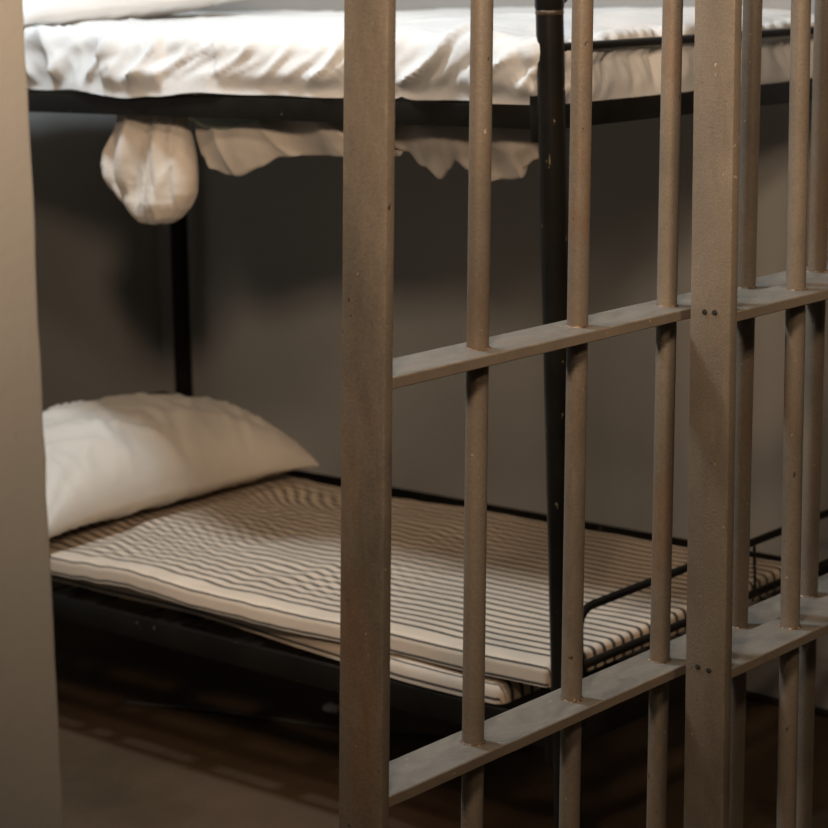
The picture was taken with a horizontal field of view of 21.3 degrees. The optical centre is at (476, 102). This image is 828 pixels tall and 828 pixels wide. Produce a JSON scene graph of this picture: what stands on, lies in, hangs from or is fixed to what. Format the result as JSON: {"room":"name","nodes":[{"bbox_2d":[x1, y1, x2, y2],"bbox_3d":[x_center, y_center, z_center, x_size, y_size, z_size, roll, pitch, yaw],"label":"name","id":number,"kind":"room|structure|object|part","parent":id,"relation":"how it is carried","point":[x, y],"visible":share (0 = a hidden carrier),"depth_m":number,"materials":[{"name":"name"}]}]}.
{"room":"prison interior","nodes":[
{"label":"prison interior","id":0,"kind":"room"},
{"bbox_2d":[0,0,62,827],"bbox_3d":[-1.540,-0.003,0.663,0.150,2.700,3.429,1,4,40],"label":"wall","id":1,"kind":"structure","parent":0,"point":[30,778],"depth_m":1.91,"materials":[{"name":"paint"}]},
{"bbox_2d":[28,112,160,593],"bbox_3d":[-2.001,-0.166,3.611,0.120,2.700,3.750,1,4,40],"label":"wall","id":2,"kind":"structure","parent":0,"point":[96,264],"depth_m":4.88,"materials":[{"name":"paint"}]},
{"bbox_2d":[53,590,827,827],"bbox_3d":[-0.444,1.325,1.313,5.520,0.080,5.670,1,4,40],"label":"floor","id":3,"kind":"structure","parent":0,"point":[123,765],"depth_m":3.80,"materials":[{"name":"brown concrete"}]},
{"bbox_2d":[126,700,531,749],"bbox_3d":[-0.278,1.120,3.965,0.805,0.007,0.033,0,4,20],"label":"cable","id":4,"kind":"object","parent":3,"relation":"on","point":[278,719],"visible":0.7,"depth_m":4.00,"materials":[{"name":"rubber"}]},
{"bbox_2d":[322,702,339,713],"bbox_3d":[-0.267,1.111,4.033,0.040,0.018,0.026,1,4,40],"label":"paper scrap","id":5,"kind":"object","parent":3,"relation":"on","point":[332,708],"visible":1,"depth_m":4.02,"materials":[{"name":"grey paper"}]},
{"bbox_2d":[28,0,827,827],"bbox_3d":[-0.273,0.392,4.011,1.801,1.456,0.920,1,4,40],"label":"bunk bed","id":6,"kind":"object","parent":3,"relation":"on","point":[547,116],"visible":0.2,"depth_m":3.30,"materials":[{"name":"black metal"}]},
{"bbox_3d":[-0.661,0.431,4.918,0.039,1.289,0.039,1,4,40],"label":"post","id":7,"kind":"part","parent":6,"relation":"part of","materials":[{"name":"black metal"}]},
{"bbox_3d":[-0.558,0.004,3.662,1.735,0.034,0.030,1,4,40],"label":"rail","id":8,"kind":"part","parent":6,"relation":"part of","materials":[{"name":"black metal"}]},
{"bbox_2d":[51,574,542,703],"bbox_3d":[-0.375,0.833,3.988,1.623,0.036,0.656,1,4,40],"label":"mattress","id":9,"kind":"object","parent":6,"relation":"on","point":[411,670],"visible":0.05,"depth_m":3.45,"materials":[{"name":"beige fabric"}]},
{"bbox_2d":[49,474,780,687],"bbox_3d":[-0.327,0.797,3.968,1.699,0.044,0.679,1,4,40],"label":"pad","id":10,"kind":"object","parent":9,"relation":"on","point":[266,551],"visible":0.55,"depth_m":3.74,"materials":[{"name":"beige fabric"}]},
{"bbox_2d":[43,392,318,537],"bbox_3d":[-0.706,0.674,4.265,0.436,0.222,0.700,-1,3,40],"label":"pillow","id":11,"kind":"object","parent":10,"relation":"on","point":[110,457],"visible":0.88,"depth_m":4.15,"materials":[{"name":"fabric"}]},
{"bbox_3d":[-0.542,0.892,3.707,1.735,0.039,0.011,1,4,40],"label":"rail","id":12,"kind":"part","parent":6,"relation":"part of","materials":[{"name":"black metal"}]},
{"bbox_2d":[27,81,788,129],"bbox_3d":[-0.292,-0.048,3.968,1.649,0.156,0.755,1,4,40],"label":"frame","id":13,"kind":"object","parent":6,"relation":"on","point":[216,123],"visible":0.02,"depth_m":3.58,"materials":[{"name":"black metal"}]},
{"bbox_2d":[24,6,813,224],"bbox_3d":[-0.299,0.012,3.957,1.782,0.350,0.894,1,4,40],"label":"sheet","id":14,"kind":"object","parent":13,"relation":"on","point":[150,163],"visible":0.63,"depth_m":3.51,"materials":[{"name":"fabric"}]},
{"bbox_2d":[23,0,238,26],"bbox_3d":[-0.762,-0.219,4.195,0.410,0.172,0.660,1,4,39],"label":"pillow","id":15,"kind":"object","parent":14,"relation":"on","point":[52,13],"visible":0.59,"depth_m":4.00,"materials":[{"name":"white fabric"}]},
{"bbox_3d":[0.011,0.829,4.362,1.735,0.061,0.030,1,4,40],"label":"rail","id":16,"kind":"part","parent":6,"relation":"part of","materials":[{"name":"black metal"}]},
{"bbox_3d":[0.118,0.519,3.115,0.039,1.289,0.039,1,4,40],"label":"post","id":17,"kind":"part","parent":6,"relation":"part of","materials":[{"name":"black metal"}]},
{"bbox_3d":[0.409,0.883,3.473,0.004,0.039,0.860,1,4,40],"label":"rail","id":18,"kind":"part","parent":6,"relation":"part of","materials":[{"name":"black metal"}]},
{"bbox_3d":[0.387,-0.005,3.421,0.004,0.034,0.860,1,4,40],"label":"rail","id":19,"kind":"part","parent":6,"relation":"part of","materials":[{"name":"black metal"}]},
{"bbox_2d":[684,0,827,827],"bbox_3d":[0.648,0.098,3.071,0.146,2.110,1.147,1,4,40],"label":"bars","id":20,"kind":"object","parent":3,"relation":"on","point":[713,657],"depth_m":2.67,"materials":[{"name":"paint"}]},
{"bbox_2d":[339,0,827,827],"bbox_3d":[0.235,0.131,2.698,0.163,2.110,1.095,1,4,40],"label":"door","id":21,"kind":"structure","parent":20,"relation":"in","point":[370,783],"depth_m":2.52,"materials":[{"name":"paint"}]},
{"bbox_3d":[-0.113,0.163,2.285,0.062,2.110,0.014,5,7,40],"label":"post","id":22,"kind":"part","parent":21,"relation":"part of","materials":[{"name":"metal"}]},
{"bbox_3d":[0.228,0.705,2.750,0.066,0.013,1.068,5,7,40],"label":"rail","id":23,"kind":"part","parent":21,"relation":"part of","materials":[{"name":"metal"}]},
{"bbox_3d":[0.233,0.257,2.710,0.066,0.013,1.068,5,7,40],"label":"rail","id":24,"kind":"part","parent":21,"relation":"part of","materials":[{"name":"metal"}]},
{"bbox_3d":[0.287,0.132,2.639,0.058,2.110,0.016,4,6,40],"label":"post","id":25,"kind":"part","parent":20,"relation":"part of","materials":[{"name":"metal"}]},
{"bbox_3d":[0.645,0.660,3.119,0.066,0.013,1.112,4,6,40],"label":"rail","id":26,"kind":"part","parent":20,"relation":"part of","materials":[{"name":"metal"}]},
{"bbox_3d":[0.647,0.221,3.082,0.065,0.013,1.112,4,6,40],"label":"rail","id":27,"kind":"part","parent":20,"relation":"part of","materials":[{"name":"metal"}]},
{"bbox_2d":[156,0,827,708],"bbox_3d":[0.162,-0.260,4.314,2.520,2.700,0.120,1,4,40],"label":"wall","id":28,"kind":"structure","parent":0,"point":[265,244],"depth_m":4.44,"materials":[{"name":"paint"}]},
{"bbox_2d":[603,662,827,717],"bbox_3d":[0.181,1.085,4.322,2.350,0.014,0.008,1,4,40],"label":"baseboard","id":29,"kind":"structure","parent":28,"relation":"attached to","point":[753,696],"depth_m":4.02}
]}

